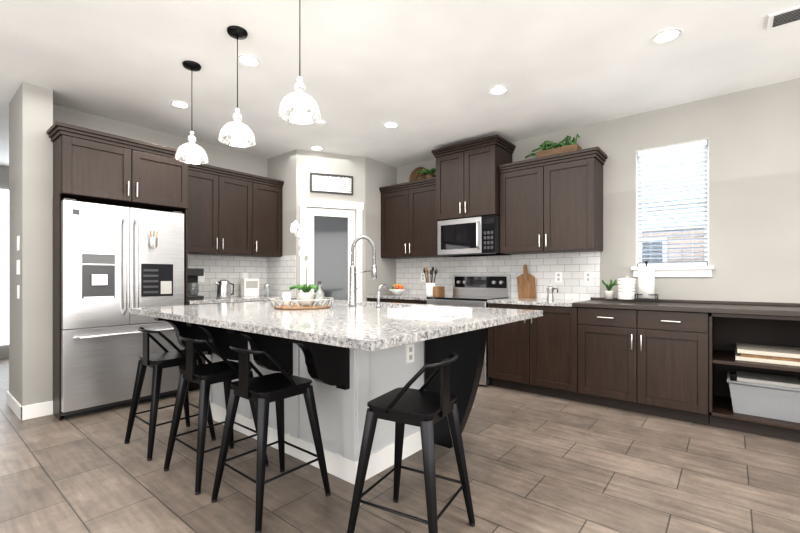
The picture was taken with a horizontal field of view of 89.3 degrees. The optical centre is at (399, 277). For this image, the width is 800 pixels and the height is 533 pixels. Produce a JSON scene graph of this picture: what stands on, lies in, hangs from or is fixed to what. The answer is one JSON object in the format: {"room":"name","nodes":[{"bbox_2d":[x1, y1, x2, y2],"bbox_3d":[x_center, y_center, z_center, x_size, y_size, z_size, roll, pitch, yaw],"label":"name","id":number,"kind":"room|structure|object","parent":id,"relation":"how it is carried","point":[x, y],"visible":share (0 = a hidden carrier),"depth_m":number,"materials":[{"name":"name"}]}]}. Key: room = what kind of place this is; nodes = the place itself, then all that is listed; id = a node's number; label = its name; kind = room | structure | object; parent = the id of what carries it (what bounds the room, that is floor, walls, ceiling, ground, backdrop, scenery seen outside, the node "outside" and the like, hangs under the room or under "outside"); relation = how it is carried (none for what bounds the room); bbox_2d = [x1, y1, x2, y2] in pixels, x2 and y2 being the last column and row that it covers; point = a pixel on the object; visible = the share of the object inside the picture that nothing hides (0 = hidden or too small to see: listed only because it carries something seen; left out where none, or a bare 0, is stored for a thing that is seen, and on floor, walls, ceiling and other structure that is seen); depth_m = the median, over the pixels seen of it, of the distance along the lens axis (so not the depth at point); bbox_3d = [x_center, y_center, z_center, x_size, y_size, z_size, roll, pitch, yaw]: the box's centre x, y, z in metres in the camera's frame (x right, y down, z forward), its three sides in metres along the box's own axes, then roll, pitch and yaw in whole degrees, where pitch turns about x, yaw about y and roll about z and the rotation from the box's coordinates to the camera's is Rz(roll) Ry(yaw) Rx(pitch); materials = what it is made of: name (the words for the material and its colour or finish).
{"room":"kitchen","nodes":[
{"label":"kitchen","id":0,"kind":"room"},
{"bbox_2d":[0,165,8,358],"bbox_3d":[-5.959,-0.213,5.510,0.200,2.740,8.390,0,0,39],"label":"wall","id":1,"kind":"structure","parent":0,"point":[4,185],"depth_m":5.75,"materials":[{"name":"paint"}]},
{"bbox_2d":[0,189,8,344],"bbox_3d":[-5.623,-0.143,5.746,0.018,2.200,2.000,0,0,39],"label":"window","id":2,"kind":"structure","parent":1,"relation":"in","point":[4,267],"depth_m":5.75,"materials":[{"name":"white"}]},
{"bbox_2d":[9,82,52,405],"bbox_3d":[-3.252,-0.213,3.561,0.660,2.740,0.190,0,0,39],"label":"wall","id":3,"kind":"structure","parent":0,"point":[31,226],"depth_m":3.36,"materials":[{"name":"paint"}]},
{"bbox_2d":[17,236,19,298],"bbox_3d":[-3.182,-0.083,3.376,0.120,0.520,0.006,0,0,39],"label":"light switch","id":4,"kind":"object","parent":3,"relation":"attached to","point":[18,266],"visible":1,"depth_m":3.35,"materials":[{"name":"white plastic"}]},
{"bbox_2d":[7,391,52,420],"bbox_3d":[-3.255,1.099,3.556,0.688,0.115,0.206,0,0,39],"label":"baseboard","id":5,"kind":"structure","parent":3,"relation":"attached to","point":[25,412],"depth_m":3.35,"materials":[{"name":"white wood"}]},
{"bbox_2d":[53,104,266,176],"bbox_3d":[-2.104,-0.213,5.134,0.150,2.740,3.700,0,0,39],"label":"wall","id":6,"kind":"structure","parent":0,"point":[222,157],"depth_m":4.39,"materials":[{"name":"paint"}]},
{"bbox_2d":[198,272,204,281],"bbox_3d":[-2.318,-0.001,4.729,0.005,0.115,0.072,0,0,39],"label":"electrical outlet plate","id":7,"kind":"object","parent":6,"relation":"attached to","point":[202,278],"depth_m":4.73,"materials":[{"name":"white plastic"}]},
{"bbox_2d":[188,163,259,256],"bbox_3d":[-2.155,-0.719,4.674,0.348,0.910,0.923,0,0,39],"label":"upper cabinet","id":8,"kind":"object","parent":6,"relation":"attached to","point":[233,213],"depth_m":4.58,"materials":[{"name":"brown wood"}]},
{"bbox_2d":[188,254,266,296],"bbox_3d":[-2.175,-0.018,4.918,0.011,0.510,1.275,0,0,39],"label":"backsplash","id":9,"kind":"structure","parent":6,"relation":"attached to","point":[230,269],"depth_m":4.98,"materials":[{"name":"tile"}]},
{"bbox_2d":[242,273,247,277],"bbox_3d":[-1.971,-0.001,5.155,0.005,0.115,0.072,0,0,39],"label":"electrical outlet plate","id":10,"kind":"object","parent":6,"relation":"attached to","point":[244,275],"depth_m":5.15,"materials":[{"name":"white plastic"}]},
{"bbox_2d":[256,179,283,256],"bbox_3d":[-1.792,-0.719,5.118,0.348,0.910,0.483,0,0,39],"label":"upper cabinet","id":11,"kind":"object","parent":6,"relation":"attached to","point":[270,193],"depth_m":5.07,"materials":[{"name":"brown wood"}]},
{"bbox_2d":[267,150,396,300],"bbox_3d":[-0.911,-0.213,5.633,1.070,2.740,1.420,0,0,39],"label":"wall","id":12,"kind":"structure","parent":0,"point":[293,169],"depth_m":5.29,"materials":[{"name":"paint"}]},
{"bbox_2d":[267,255,295,295],"bbox_3d":[-1.533,-0.018,5.215,0.607,0.510,0.011,0,0,39],"label":"backsplash","id":13,"kind":"structure","parent":12,"relation":"attached to","point":[281,274],"depth_m":5.20,"materials":[{"name":"tile"}]},
{"bbox_2d":[299,198,362,300],"bbox_3d":[-0.877,0.089,5.196,0.827,2.135,0.110,0,0,-21],"label":"door frame","id":14,"kind":"structure","parent":12,"relation":"attached to","point":[329,234],"depth_m":5.22,"materials":[{"name":"white wood"}]},
{"bbox_2d":[310,172,352,194],"bbox_3d":[-0.868,-1.190,5.172,0.550,0.245,0.019,0,0,-21],"label":"sign frame","id":15,"kind":"object","parent":12,"relation":"attached to","point":[330,183],"visible":0.98,"depth_m":5.17,"materials":[{"name":"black plastic"}]},
{"bbox_2d":[0,358,799,532],"bbox_3d":[-1.280,1.207,1.753,11.800,0.100,8.500,0,0,39],"label":"floor","id":16,"kind":"structure","parent":0,"point":[537,463],"depth_m":2.32,"materials":[{"name":"tile"}]},
{"bbox_2d":[47,121,187,419],"bbox_3d":[-2.648,-0.035,3.797,0.692,2.385,1.020,0,0,39],"label":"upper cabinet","id":17,"kind":"object","parent":16,"relation":"on","point":[94,166],"visible":0.71,"depth_m":3.49,"materials":[{"name":"brown wood"}]},
{"bbox_2d":[60,198,183,417],"bbox_3d":[-2.619,0.260,3.772,0.713,1.795,0.925,0,0,39],"label":"refrigerator","id":18,"kind":"object","parent":16,"relation":"on","point":[117,263],"visible":0.77,"depth_m":3.49,"materials":[{"name":"grey metal"}]},
{"bbox_2d":[125,327,215,460],"bbox_3d":[-1.612,0.752,2.850,0.439,0.809,0.441,0,0,39],"label":"stool","id":19,"kind":"object","parent":16,"relation":"on","point":[157,362],"visible":0.85,"depth_m":2.76,"materials":[{"name":"black metal"}]},
{"bbox_2d":[188,303,217,390],"bbox_3d":[-2.182,0.714,4.427,0.618,0.885,0.505,0,0,39],"label":"base cabinet","id":20,"kind":"object","parent":16,"relation":"on","point":[191,385],"depth_m":4.15,"materials":[{"name":"brown wood"}]},
{"bbox_2d":[188,295,295,302],"bbox_3d":[-1.929,0.254,4.718,0.622,0.035,1.276,0,0,39],"label":"countertop","id":21,"kind":"structure","parent":20,"relation":"on","point":[234,299],"depth_m":4.51,"materials":[{"name":"white stone"}]},
{"bbox_2d":[188,268,203,299],"bbox_3d":[-2.266,0.071,4.389,0.220,0.330,0.180,0,0,39],"label":"coffee maker","id":22,"kind":"object","parent":21,"relation":"on","point":[193,284],"visible":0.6,"depth_m":4.33,"materials":[{"name":"black plastic"}]},
{"bbox_2d":[214,279,233,297],"bbox_3d":[-2.016,0.131,4.649,0.156,0.210,0.234,0,0,39],"label":"kettle","id":23,"kind":"object","parent":21,"relation":"on","point":[223,289],"visible":0.98,"depth_m":4.58,"materials":[{"name":"silver metal"}]},
{"bbox_2d":[241,278,258,295],"bbox_3d":[-1.875,0.126,5.064,0.093,0.220,0.200,0,0,39],"label":"carton","id":24,"kind":"object","parent":21,"relation":"on","point":[249,286],"visible":1,"depth_m":5.01,"materials":[{"name":"white cardboard"}]},
{"bbox_2d":[263,284,270,295],"bbox_3d":[-1.668,0.163,5.076,0.086,0.146,0.084,0,0,39],"label":"glass jar","id":25,"kind":"object","parent":21,"relation":"on","point":[266,290],"visible":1,"depth_m":5.04,"materials":[{"name":"white"}]},
{"bbox_2d":[164,335,267,494],"bbox_3d":[-1.110,0.752,2.453,0.439,0.809,0.441,0,0,39],"label":"stool","id":26,"kind":"object","parent":16,"relation":"on","point":[225,371],"visible":0.94,"depth_m":2.35,"materials":[{"name":"black metal"}]},
{"bbox_2d":[211,344,330,532],"bbox_3d":[-0.671,0.752,2.121,0.439,0.809,0.441,0,0,39],"label":"stool","id":27,"kind":"object","parent":16,"relation":"on","point":[263,391],"visible":1,"depth_m":2.08,"materials":[{"name":"black metal"}]},
{"bbox_2d":[154,303,506,484],"bbox_3d":[-0.539,0.711,2.961,2.206,0.892,1.536,0,0,39],"label":"kitchen island","id":28,"kind":"object","parent":16,"relation":"on","point":[350,362],"depth_m":2.52,"materials":[{"name":"grey paint"}]},
{"bbox_2d":[129,301,512,350],"bbox_3d":[-0.661,0.246,2.687,2.440,0.038,1.230,0,0,39],"label":"island countertop","id":29,"kind":"structure","parent":28,"relation":"on","point":[340,324],"depth_m":2.12,"materials":[{"name":"white stone"}]},
{"bbox_2d":[270,297,333,309],"bbox_3d":[-0.726,0.192,3.018,0.462,0.069,0.462,0,0,39],"label":"tray","id":30,"kind":"object","parent":29,"relation":"on","point":[294,306],"visible":0.81,"depth_m":2.87,"materials":[{"name":"brown wood"}]},
{"bbox_2d":[283,292,290,305],"bbox_3d":[-0.850,0.163,3.041,0.060,0.100,0.058,0,0,39],"label":"decor","id":31,"kind":"object","parent":30,"relation":"on","point":[286,295],"visible":0.98,"depth_m":3.02,"materials":[{"name":"white ceramic"}]},
{"bbox_2d":[289,220,321,305],"bbox_3d":[-0.697,-0.106,3.012,0.253,0.638,0.233,0,0,39],"label":"orchid plant","id":32,"kind":"object","parent":30,"relation":"on","point":[296,228],"visible":1,"depth_m":2.98,"materials":[{"name":"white plant"}]},
{"bbox_2d":[315,281,323,305],"bbox_3d":[-0.598,0.119,3.017,0.068,0.187,0.066,0,0,39],"label":"decorative bottle","id":33,"kind":"object","parent":30,"relation":"on","point":[319,293],"visible":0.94,"depth_m":2.99,"materials":[{"name":"clear glass"}]},
{"bbox_2d":[348,235,376,305],"bbox_3d":[-0.276,-0.056,3.258,0.120,0.564,0.305,0,0,39],"label":"spring faucet","id":34,"kind":"object","parent":29,"relation":"on","point":[353,289],"visible":1,"depth_m":3.18,"materials":[{"name":"silver metal"}]},
{"bbox_2d":[376,284,386,306],"bbox_3d":[-0.138,0.140,3.090,0.040,0.172,0.116,0,0,39],"label":"faucet","id":35,"kind":"object","parent":29,"relation":"on","point":[378,298],"visible":1,"depth_m":3.05,"materials":[{"name":"silver metal"}]},
{"bbox_2d":[388,306,471,315],"bbox_3d":[0.193,0.212,2.578,0.440,0.028,0.320,0,0,31],"label":"sink","id":36,"kind":"object","parent":29,"relation":"on","point":[435,311],"visible":1,"depth_m":2.50,"materials":[{"name":"white ceramic"}]},
{"bbox_2d":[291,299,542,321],"bbox_3d":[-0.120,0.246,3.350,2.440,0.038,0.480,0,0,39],"label":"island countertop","id":37,"kind":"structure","parent":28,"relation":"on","point":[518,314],"depth_m":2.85,"materials":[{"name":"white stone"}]},
{"bbox_2d":[366,294,447,303],"bbox_3d":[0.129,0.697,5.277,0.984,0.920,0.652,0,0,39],"label":"countertop","id":38,"kind":"structure","parent":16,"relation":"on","point":[410,298],"depth_m":5.05,"materials":[{"name":"grey stone"}]},
{"bbox_2d":[389,283,405,294],"bbox_3d":[-0.035,0.160,5.448,0.230,0.153,0.230,0,0,39],"label":"fruit bowl","id":39,"kind":"object","parent":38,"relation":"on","point":[397,289],"visible":1,"depth_m":5.39,"materials":[{"name":"white ceramic"}]},
{"bbox_2d":[423,267,437,295],"bbox_3d":[0.391,0.050,5.126,0.190,0.373,0.169,0,0,39],"label":"utensil crock","id":40,"kind":"object","parent":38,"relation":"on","point":[429,288],"visible":1,"depth_m":5.08,"materials":[{"name":"white ceramic"}]},
{"bbox_2d":[433,286,444,295],"bbox_3d":[0.486,0.176,5.067,0.090,0.120,0.130,0,0,39],"label":"canister","id":41,"kind":"object","parent":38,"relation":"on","point":[438,290],"visible":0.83,"depth_m":5.03,"materials":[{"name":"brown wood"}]},
{"bbox_2d":[347,353,474,532],"bbox_3d":[0.057,0.752,1.811,0.441,0.809,0.439,0,0,29],"label":"stool","id":42,"kind":"object","parent":16,"relation":"on","point":[421,408],"visible":1,"depth_m":1.73,"materials":[{"name":"black metal"}]},
{"bbox_2d":[427,274,510,385],"bbox_3d":[0.784,0.562,4.697,0.752,1.190,0.720,0,0,39],"label":"range","id":43,"kind":"object","parent":16,"relation":"on","point":[478,290],"visible":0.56,"depth_m":4.74,"materials":[{"name":"silver metal"}]},
{"bbox_2d":[487,302,586,402],"bbox_3d":[1.487,0.714,4.191,0.961,0.885,0.618,0,0,39],"label":"base cabinet","id":44,"kind":"object","parent":16,"relation":"on","point":[546,354],"depth_m":3.90,"materials":[{"name":"brown wood"}]},
{"bbox_2d":[487,298,585,305],"bbox_3d":[1.439,0.254,4.215,0.858,0.035,0.622,0,0,39],"label":"countertop","id":45,"kind":"structure","parent":44,"relation":"on","point":[503,301],"depth_m":4.07,"materials":[{"name":"white stone"}]},
{"bbox_2d":[517,264,535,297],"bbox_3d":[1.419,0.048,4.557,0.200,0.382,0.079,0,0,39],"label":"cutting board","id":46,"kind":"object","parent":45,"relation":"on","point":[526,283],"visible":0.96,"depth_m":4.55,"materials":[{"name":"brown wood"}]},
{"bbox_2d":[546,284,557,299],"bbox_3d":[1.577,0.155,4.198,0.122,0.162,0.084,0,0,39],"label":"moka pot","id":47,"kind":"object","parent":45,"relation":"on","point":[550,290],"visible":1,"depth_m":4.18,"materials":[{"name":"silver metal"}]},
{"bbox_2d":[587,307,708,424],"bbox_3d":[2.152,0.714,3.649,1.015,0.885,0.618,0,0,39],"label":"base cabinet","id":48,"kind":"object","parent":16,"relation":"on","point":[653,362],"depth_m":3.34,"materials":[{"name":"brown wood"}]},
{"bbox_2d":[709,313,799,441],"bbox_3d":[3.146,0.715,2.852,1.527,0.885,0.597,0,0,39],"label":"open shelf unit","id":49,"kind":"object","parent":16,"relation":"on","point":[727,332],"visible":0.71,"depth_m":3.24,"materials":[{"name":"brown wood"}]},
{"bbox_2d":[572,297,799,316],"bbox_3d":[2.756,0.238,3.141,2.538,0.063,0.642,0,0,39],"label":"countertop","id":50,"kind":"structure","parent":49,"relation":"on","point":[760,308],"depth_m":3.33,"materials":[{"name":"grey stone"}]},
{"bbox_2d":[601,280,616,298],"bbox_3d":[2.008,0.114,3.888,0.137,0.183,0.137,0,0,39],"label":"plant pot","id":51,"kind":"object","parent":50,"relation":"on","point":[609,293],"visible":1,"depth_m":3.86,"materials":[{"name":"white ceramic"}]},
{"bbox_2d":[617,275,635,299],"bbox_3d":[2.108,0.094,3.765,0.154,0.224,0.154,0,0,39],"label":"canister","id":52,"kind":"object","parent":50,"relation":"on","point":[626,288],"visible":0.98,"depth_m":3.71,"materials":[{"name":"white ceramic"}]},
{"bbox_2d":[634,261,657,300],"bbox_3d":[2.220,0.029,3.648,0.170,0.353,0.124,0,0,39],"label":"paper towel holder","id":53,"kind":"object","parent":50,"relation":"on","point":[646,283],"visible":1,"depth_m":3.60,"materials":[{"name":"white paper"}]},
{"bbox_2d":[727,371,799,422],"bbox_3d":[2.803,0.898,3.093,0.480,0.265,0.400,0,0,39],"label":"storage basket","id":54,"kind":"object","parent":49,"relation":"in","point":[777,397],"visible":1,"depth_m":2.98,"materials":[{"name":"grey plastic"}]},
{"bbox_2d":[735,343,799,365],"bbox_3d":[2.875,0.589,3.075,0.510,0.085,0.400,0,0,39],"label":"books","id":55,"kind":"object","parent":49,"relation":"on","point":[780,355],"visible":1,"depth_m":3.01,"materials":[{"name":"beige paper"}]},
{"bbox_2d":[0,0,799,166],"bbox_3d":[-1.280,-1.633,1.753,11.800,0.100,8.500,0,0,39],"label":"ceiling","id":56,"kind":"structure","parent":0,"point":[426,75],"depth_m":3.00,"materials":[{"name":"paint"}]},
{"bbox_2d":[169,100,190,108],"bbox_3d":[-2.012,-1.576,3.704,0.172,0.006,0.172,0,0,39],"label":"recessed light","id":57,"kind":"object","parent":56,"relation":"in","point":[179,104],"visible":0.94,"depth_m":3.70,"materials":[{"name":"white"}]},
{"bbox_2d":[175,60,207,163],"bbox_3d":[-1.551,-1.228,3.019,0.224,0.710,0.224,0,0,39],"label":"pendant lamp","id":58,"kind":"object","parent":56,"relation":"hanging from","point":[191,152],"visible":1,"depth_m":3.00,"materials":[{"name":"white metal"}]},
{"bbox_2d":[218,25,255,146],"bbox_3d":[-1.047,-1.228,2.608,0.224,0.710,0.224,0,0,39],"label":"pendant lamp","id":59,"kind":"object","parent":56,"relation":"hanging from","point":[236,132],"visible":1,"depth_m":2.59,"materials":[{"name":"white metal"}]},
{"bbox_2d":[236,54,260,66],"bbox_3d":[-1.103,-1.576,2.951,0.172,0.006,0.172,0,0,39],"label":"recessed light","id":60,"kind":"object","parent":56,"relation":"in","point":[247,60],"visible":0.94,"depth_m":2.95,"materials":[{"name":"white"}]},
{"bbox_2d":[278,0,320,123],"bbox_3d":[-0.543,-1.228,2.198,0.224,0.710,0.224,0,0,39],"label":"pendant lamp","id":61,"kind":"object","parent":56,"relation":"hanging from","point":[299,106],"visible":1,"depth_m":2.19,"materials":[{"name":"white metal"}]},
{"bbox_2d":[310,146,323,150],"bbox_3d":[-1.016,-1.576,4.957,0.172,0.006,0.172,0,0,39],"label":"recessed light","id":62,"kind":"object","parent":56,"relation":"in","point":[318,148],"visible":0.94,"depth_m":4.97,"materials":[{"name":"white"}]},
{"bbox_2d":[314,120,326,126],"bbox_3d":[-0.811,-1.568,4.132,0.124,0.030,0.124,0,0,39],"label":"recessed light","id":63,"kind":"object","parent":56,"relation":"attached to","point":[321,123],"visible":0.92,"depth_m":4.11,"materials":[{"name":"white"}]},
{"bbox_2d":[383,122,398,128],"bbox_3d":[-0.094,-1.576,4.205,0.172,0.006,0.172,0,0,39],"label":"recessed light","id":64,"kind":"object","parent":56,"relation":"in","point":[388,125],"visible":0.98,"depth_m":4.21,"materials":[{"name":"white"}]},
{"bbox_2d":[488,86,508,95],"bbox_3d":[0.831,-1.576,3.425,0.172,0.006,0.172,0,0,39],"label":"recessed light","id":65,"kind":"object","parent":56,"relation":"in","point":[497,90],"visible":0.96,"depth_m":3.42,"materials":[{"name":"white"}]},
{"bbox_2d":[652,28,682,43],"bbox_3d":[1.749,-1.576,2.651,0.172,0.006,0.172,0,0,39],"label":"recessed light","id":66,"kind":"object","parent":56,"relation":"in","point":[670,35],"visible":1,"depth_m":2.65,"materials":[{"name":"white"}]},
{"bbox_2d":[767,5,799,29],"bbox_3d":[2.392,-1.575,2.411,0.300,0.015,0.170,0,0,39],"label":"ceiling vent","id":67,"kind":"object","parent":56,"relation":"in","point":[784,17],"visible":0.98,"depth_m":2.45,"materials":[{"name":"white metal"}]},
{"bbox_2d":[397,78,799,302],"bbox_3d":[1.279,-0.213,4.892,11.800,2.740,0.200,0,0,39],"label":"wall","id":68,"kind":"structure","parent":0,"point":[753,135],"depth_m":3.50,"materials":[{"name":"paint"}]},
{"bbox_2d":[379,177,446,258],"bbox_3d":[0.210,-0.746,5.385,0.975,0.965,0.382,0,0,39],"label":"upper cabinet","id":69,"kind":"object","parent":68,"relation":"attached to","point":[409,225],"visible":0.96,"depth_m":5.25,"materials":[{"name":"brown wood"}]},
{"bbox_2d":[409,167,426,181],"bbox_3d":[0.245,-1.369,5.523,0.292,0.283,0.087,0,0,39],"label":"decor","id":70,"kind":"object","parent":69,"relation":"on","point":[414,175],"visible":0.69,"depth_m":5.53,"materials":[{"name":"wicker"}]},
{"bbox_2d":[417,168,435,178],"bbox_3d":[0.384,-1.315,5.274,0.333,0.171,0.244,0,0,39],"label":"decor","id":71,"kind":"object","parent":69,"relation":"on","point":[430,172],"visible":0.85,"depth_m":5.23,"materials":[{"name":"plant"}]},
{"bbox_2d":[421,273,424,280],"bbox_3d":[0.315,-0.001,5.529,0.072,0.115,0.007,0,0,39],"label":"outlet plates","id":72,"kind":"object","parent":68,"relation":"attached to","point":[422,274],"depth_m":5.53,"materials":[{"name":"white plastic"}]},
{"bbox_2d":[431,135,515,220],"bbox_3d":[0.860,-1.105,4.790,0.857,0.845,0.482,0,0,39],"label":"upper cabinet","id":73,"kind":"object","parent":68,"relation":"attached to","point":[468,179],"visible":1,"depth_m":4.59,"materials":[{"name":"brown wood"}]},
{"bbox_2d":[438,215,510,256],"bbox_3d":[0.862,-0.468,4.792,0.756,0.420,0.475,0,0,39],"label":"microwave","id":74,"kind":"object","parent":73,"relation":"attached to","point":[471,237],"visible":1,"depth_m":4.61,"materials":[{"name":"grey metal"}]},
{"bbox_2d":[396,251,599,299],"bbox_3d":[0.995,-0.018,4.987,2.700,0.510,0.011,0,0,39],"label":"backsplash","id":75,"kind":"structure","parent":68,"relation":"attached to","point":[543,268],"depth_m":4.67,"materials":[{"name":"tile"}]},
{"bbox_2d":[498,146,607,254],"bbox_3d":[1.587,-0.746,4.263,1.008,0.965,0.382,0,0,39],"label":"upper cabinet","id":76,"kind":"object","parent":68,"relation":"attached to","point":[551,204],"visible":1,"depth_m":4.10,"materials":[{"name":"brown wood"}]},
{"bbox_2d":[525,134,581,157],"bbox_3d":[1.598,-1.343,4.266,0.574,0.229,0.181,0,0,39],"label":"decor","id":77,"kind":"object","parent":76,"relation":"on","point":[548,150],"visible":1,"depth_m":4.18,"materials":[{"name":"plant"}]},
{"bbox_2d":[555,272,561,281],"bbox_3d":[1.717,-0.001,4.385,0.072,0.115,0.007,0,0,39],"label":"outlet plates","id":78,"kind":"object","parent":68,"relation":"attached to","point":[558,275],"depth_m":4.38,"materials":[{"name":"white plastic"}]},
{"bbox_2d":[584,272,591,282],"bbox_3d":[1.950,-0.001,4.196,0.072,0.115,0.007,0,0,39],"label":"outlet plates","id":79,"kind":"object","parent":68,"relation":"attached to","point":[587,277],"depth_m":4.19,"materials":[{"name":"white plastic"}]},
{"bbox_2d":[631,138,713,276],"bbox_3d":[2.536,-0.616,3.787,0.635,1.226,0.165,0,0,39],"label":"window","id":80,"kind":"structure","parent":68,"relation":"in","point":[682,271],"depth_m":3.77,"materials":[{"name":"white"}]},
{"bbox_2d":[637,140,707,266],"bbox_3d":[2.528,-0.662,3.777,0.541,1.117,0.058,0,0,39],"label":"window shade","id":81,"kind":"object","parent":80,"relation":"attached to","point":[670,149],"visible":1,"depth_m":3.76,"materials":[{"name":"white plastic"}]},
{"label":"outside","id":82,"kind":"structure","parent":0,"visible":0},
{"bbox_2d":[642,221,703,263],"bbox_3d":[4.665,0.437,6.196,11.000,2.640,5.500,0,0,39],"label":"building","id":83,"kind":"structure","parent":82,"point":[672,242],"depth_m":6.57,"materials":[{"name":"white"}]}
]}

